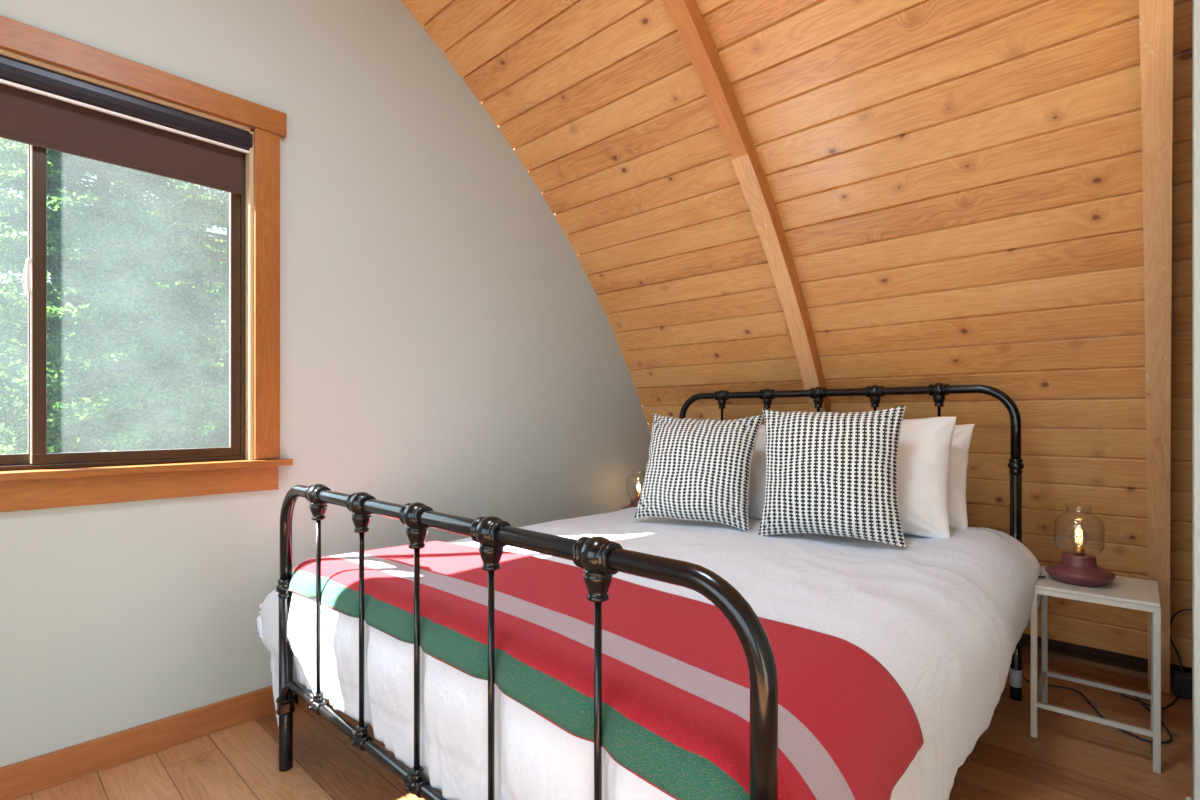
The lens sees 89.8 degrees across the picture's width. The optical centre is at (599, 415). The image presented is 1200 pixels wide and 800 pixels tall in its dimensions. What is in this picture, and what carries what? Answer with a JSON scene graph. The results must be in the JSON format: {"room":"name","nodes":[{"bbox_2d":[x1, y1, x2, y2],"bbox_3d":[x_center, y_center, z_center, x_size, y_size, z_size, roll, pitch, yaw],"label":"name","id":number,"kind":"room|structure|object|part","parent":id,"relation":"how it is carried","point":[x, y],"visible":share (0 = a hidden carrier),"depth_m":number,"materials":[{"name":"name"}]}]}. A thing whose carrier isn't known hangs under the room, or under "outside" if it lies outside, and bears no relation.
{"room":"bedroom","nodes":[
{"label":"bedroom","id":0,"kind":"room"},
{"bbox_2d":[0,0,650,766],"bbox_3d":[-1.385,-0.614,2.127,0.170,3.584,5.510,0,0,43],"label":"wall","id":1,"kind":"structure","parent":0,"point":[446,346],"depth_m":2.40,"materials":[{"name":"grey paint"}]},
{"bbox_2d":[0,15,292,511],"bbox_3d":[-1.647,-0.422,1.807,0.205,1.381,1.301,0,0,43],"label":"window","id":2,"kind":"structure","parent":1,"relation":"in","point":[36,479],"depth_m":1.98,"materials":[{"name":"brown wood"}]},
{"bbox_3d":[-1.849,-0.429,1.638,0.022,1.146,0.490,0,0,43],"label":"sash","id":3,"kind":"part","parent":2,"relation":"part of","materials":[{"name":"brown metal"}]},
{"bbox_3d":[-1.667,-0.429,1.826,0.080,1.174,1.041,0,0,43],"label":"frame","id":4,"kind":"part","parent":2,"relation":"part of","materials":[{"name":"brown metal"}]},
{"bbox_2d":[0,55,252,194],"bbox_3d":[-1.627,-0.903,1.795,0.081,0.222,1.046,0,0,43],"label":"roller blind","id":5,"kind":"object","parent":2,"relation":"attached to","point":[40,107],"visible":0.99,"depth_m":1.89,"materials":[{"name":"brown fabric"}]},
{"bbox_3d":[-1.491,-0.429,1.979,0.022,1.146,0.549,0,0,43],"label":"sash","id":6,"kind":"part","parent":2,"relation":"part of","materials":[{"name":"brown metal"}]},
{"bbox_3d":[-1.597,-1.071,1.759,0.024,0.085,1.274,0,0,43],"label":"head casing","id":7,"kind":"part","parent":2,"relation":"part of","materials":[{"name":"brown wood"}]},
{"bbox_3d":[-1.611,0.169,1.773,0.105,0.022,1.301,0,0,43],"label":"sill","id":8,"kind":"part","parent":2,"relation":"part of","materials":[{"name":"brown wood"}]},
{"bbox_3d":[-1.206,-0.436,2.180,0.018,1.183,0.083,0,0,43],"label":"casing","id":9,"kind":"part","parent":2,"relation":"part of","materials":[{"name":"brown wood"}]},
{"bbox_2d":[0,686,296,799],"bbox_3d":[-1.320,1.032,2.059,0.018,0.096,5.400,0,0,43],"label":"baseboard","id":10,"kind":"structure","parent":1,"relation":"attached to","point":[38,773],"depth_m":1.88,"materials":[{"name":"brown wood"}]},
{"bbox_2d":[14,639,1191,799],"bbox_3d":[0.269,1.105,0.748,4.130,0.050,5.660,0,0,43],"label":"floor","id":11,"kind":"structure","parent":0,"point":[1070,757],"depth_m":1.89,"materials":[{"name":"brown wood"}]},
{"bbox_2d":[276,383,1023,799],"bbox_3d":[0.330,0.471,2.057,1.655,1.218,2.135,0,0,43],"label":"frame","id":12,"kind":"object","parent":11,"relation":"on","point":[600,558],"visible":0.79,"depth_m":1.27,"materials":[{"name":"black metal"}]},
{"bbox_3d":[-0.964,0.801,1.847,0.039,0.557,0.039,0,0,43],"label":"leg","id":13,"kind":"part","parent":12,"relation":"part of","materials":[{"name":"black metal"}]},
{"bbox_3d":[-0.231,0.861,2.583,0.028,0.038,2.036,0,0,43],"label":"rail","id":14,"kind":"part","parent":12,"relation":"part of","materials":[{"name":"black metal"}]},
{"bbox_3d":[-0.384,0.851,1.295,1.614,0.111,0.037,0,0,43],"label":"rail","id":15,"kind":"part","parent":12,"relation":"part of","materials":[{"name":"black metal"}]},
{"bbox_3d":[1.589,0.633,2.300,0.039,0.893,0.039,0,0,43],"label":"leg","id":16,"kind":"part","parent":12,"relation":"part of","materials":[{"name":"black metal"}]},
{"bbox_2d":[1031,566,1160,773],"bbox_3d":[1.685,0.824,2.050,0.322,0.512,0.342,0,0,42],"label":"side table","id":17,"kind":"object","parent":11,"relation":"on","point":[1124,592],"visible":0.84,"depth_m":1.98,"materials":[{"name":"beige paint"}]},
{"bbox_3d":[1.464,0.830,2.030,0.018,0.500,0.018,0,0,42],"label":"leg","id":18,"kind":"part","parent":17,"relation":"part of","materials":[{"name":"beige paint"}]},
{"bbox_3d":[1.679,0.830,2.272,0.018,0.500,0.018,0,0,42],"label":"leg","id":19,"kind":"part","parent":17,"relation":"part of","materials":[{"name":"beige paint"}]},
{"bbox_2d":[1044,505,1114,586],"bbox_3d":[1.641,0.440,2.063,0.191,0.257,0.191,0,0,43],"label":"table lamp","id":20,"kind":"object","parent":17,"relation":"on","point":[1078,568],"visible":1,"depth_m":2.02,"materials":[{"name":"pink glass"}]},
{"bbox_2d":[1073,546,1084,555],"bbox_3d":[1.641,0.464,2.063,0.032,0.027,0.032,0,0,43],"label":"socket","id":21,"kind":"object","parent":20,"relation":"attached to","point":[1077,551],"depth_m":2.05,"materials":[{"name":"gold metal"}]},
{"bbox_3d":[1.641,0.395,2.063,0.138,0.167,0.138,0,0,43],"label":"lamp shade","id":22,"kind":"part","parent":20,"relation":"part of","materials":[{"name":"clear glass"}]},
{"bbox_3d":[1.577,0.588,1.929,0.286,0.016,0.018,0,0,42],"label":"rail","id":23,"kind":"part","parent":17,"relation":"part of","materials":[{"name":"white metal"}]},
{"bbox_3d":[1.906,0.830,2.070,0.018,0.500,0.018,0,0,42],"label":"leg","id":24,"kind":"part","parent":17,"relation":"part of","materials":[{"name":"beige paint"}]},
{"bbox_3d":[1.691,0.830,1.828,0.018,0.500,0.018,0,0,42],"label":"leg","id":25,"kind":"part","parent":17,"relation":"part of","materials":[{"name":"beige paint"}]},
{"bbox_2d":[1019,576,1180,743],"bbox_3d":[1.815,0.820,2.207,0.465,0.524,0.700,0,0,43],"label":"lamp cord","id":26,"kind":"object","parent":11,"relation":"on","point":[1137,699],"visible":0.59,"depth_m":2.23,"materials":[{"name":"plastic"}]},
{"bbox_2d":[1173,670,1191,699],"bbox_3d":[2.256,1.038,2.320,0.070,0.085,0.060,0,0,43],"label":"power adapter","id":27,"kind":"object","parent":11,"relation":"on","point":[1181,681],"visible":0.56,"depth_m":2.31,"materials":[{"name":"black plastic"}]},
{"bbox_2d":[1170,609,1191,672],"bbox_3d":[2.275,0.866,2.335,0.059,0.256,0.106,0,0,-24],"label":"cable","id":28,"kind":"object","parent":27,"relation":"on","point":[1176,613],"visible":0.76,"depth_m":2.36,"materials":[{"name":"plastic"}]},
{"bbox_3d":[0.265,0.824,3.506,0.322,0.512,0.342,0,0,43],"label":"side table","id":29,"kind":"object","parent":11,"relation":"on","visible":0},
{"bbox_2d":[622,470,644,509],"bbox_3d":[0.220,0.440,3.446,0.191,0.257,0.191,0,0,43],"label":"table lamp","id":30,"kind":"object","parent":29,"relation":"on","point":[634,502],"visible":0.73,"depth_m":3.43,"materials":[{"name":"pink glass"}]},
{"bbox_2d":[401,0,1191,667],"bbox_3d":[0.124,-0.744,0.666,4.430,3.473,5.654,0,0,43],"label":"ceiling","id":31,"kind":"structure","parent":0,"point":[956,186],"depth_m":2.35,"materials":[{"name":"brown wood"}]},
{"bbox_2d":[663,0,831,411],"bbox_3d":[-0.475,-0.659,1.290,0.075,3.480,5.433,0,0,43],"label":"beam","id":32,"kind":"structure","parent":31,"relation":"attached to","point":[686,16],"depth_m":2.44,"materials":[{"name":"brown wood"}]},
{"bbox_2d":[1022,633,1191,673],"bbox_3d":[2.160,0.940,2.766,4.130,0.320,0.250,0,0,43],"label":"trim","id":33,"kind":"structure","parent":31,"relation":"attached to","point":[1026,636],"depth_m":2.71,"materials":[{"name":"brown wood"}]},
{"bbox_2d":[1139,0,1172,692],"bbox_3d":[0.411,-0.659,0.460,0.063,3.480,5.432,0,0,43],"label":"beam","id":34,"kind":"structure","parent":31,"relation":"attached to","point":[1155,16],"depth_m":1.89,"materials":[{"name":"brown wood"}]},
{"bbox_2d":[1192,0,1199,799],"bbox_3d":[2.073,-0.085,0.895,1.698,2.329,0.100,0,0,43],"label":"wall partition","id":35,"kind":"structure","parent":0,"point":[1195,3],"depth_m":1.44,"materials":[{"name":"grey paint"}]},
{"label":"outside","id":36,"kind":"structure","parent":0,"visible":0},
{"label":"ground","id":37,"kind":"structure","parent":36,"visible":0},
{"bbox_2d":[0,149,68,453],"bbox_3d":[-6.999,-0.970,4.841,4.322,10.501,4.505,0,0,12],"label":"fir tree","id":38,"kind":"object","parent":37,"relation":"on","point":[20,306],"visible":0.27,"depth_m":5.91,"materials":[{"name":"green plant"}]},
{"bbox_2d":[0,291,92,442],"bbox_3d":[-20.301,-0.020,19.431,6.800,8.600,10.600,0,0,43],"label":"fir tree","id":39,"kind":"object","parent":37,"relation":"on","point":[21,403],"visible":0.02,"depth_m":18.34,"materials":[{"name":"green plant"}]},
{"bbox_2d":[0,138,225,453],"bbox_3d":[-7.341,-1.720,9.216,5.928,12.001,5.961,0,0,43],"label":"fir tree","id":40,"kind":"object","parent":37,"relation":"on","point":[64,169],"visible":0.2,"depth_m":8.33,"materials":[{"name":"green plant"}]},
{"bbox_2d":[0,151,228,453],"bbox_3d":[-3.804,-0.970,6.094,4.200,10.501,4.491,0,0,30],"label":"fir tree","id":41,"kind":"object","parent":37,"relation":"on","point":[172,327],"visible":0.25,"depth_m":5.37,"materials":[{"name":"green plant"}]},
{"bbox_2d":[66,185,226,430],"bbox_3d":[-10.700,-2.220,16.879,6.736,13.001,6.968,0,0,29],"label":"fir tree","id":42,"kind":"object","parent":37,"relation":"on","point":[220,426],"visible":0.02,"depth_m":15.18,"materials":[{"name":"green plant"}]},
{"bbox_3d":[0.333,0.668,2.111,1.450,0.345,2.013,0,0,43],"label":"mattress","id":43,"kind":"object","parent":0,"visible":0},
{"bbox_2d":[256,507,1042,799],"bbox_3d":[0.251,0.739,2.090,1.866,0.662,2.058,0,0,43],"label":"duvet","id":44,"kind":"object","parent":43,"relation":"on","point":[946,618],"visible":0.59,"depth_m":1.48,"materials":[{"name":"white fabric"}]},
{"bbox_2d":[275,541,923,799],"bbox_3d":[-0.227,0.534,1.488,1.762,0.223,0.586,0,0,43],"label":"blanket","id":45,"kind":"object","parent":44,"relation":"on","point":[676,684],"visible":0.89,"depth_m":1.09,"materials":[{"name":"fabric"}]},
{"bbox_2d":[634,414,763,531],"bbox_3d":[0.395,0.212,2.448,0.498,0.444,0.261,0,0,31],"label":"throw cushion","id":46,"kind":"object","parent":44,"relation":"on","point":[697,470],"visible":1,"depth_m":2.36,"materials":[{"name":"multicoloured fabric"}]},
{"bbox_2d":[748,428,765,518],"bbox_3d":[0.506,0.241,2.736,0.684,0.387,0.220,0,0,40],"label":"pillow","id":47,"kind":"object","parent":44,"relation":"on","point":[758,465],"visible":0.09,"depth_m":2.51,"materials":[{"name":"white fabric"}]},
{"bbox_2d":[758,406,905,547],"bbox_3d":[0.803,0.205,2.120,0.497,0.480,0.214,0,0,31],"label":"throw cushion","id":48,"kind":"object","parent":44,"relation":"on","point":[828,473],"visible":1,"depth_m":2.04,"materials":[{"name":"multicoloured fabric"}]},
{"bbox_2d":[897,417,956,537],"bbox_3d":[0.967,0.214,2.308,0.683,0.424,0.218,0,0,44],"label":"pillow","id":49,"kind":"object","parent":44,"relation":"on","point":[925,443],"visible":0.33,"depth_m":2.10,"materials":[{"name":"white fabric"}]},
{"bbox_2d":[948,424,974,528],"bbox_3d":[1.117,0.230,2.443,0.685,0.405,0.229,0,0,39],"label":"pillow","id":50,"kind":"object","parent":44,"relation":"on","point":[962,435],"visible":0.18,"depth_m":2.21,"materials":[{"name":"white fabric"}]}
]}

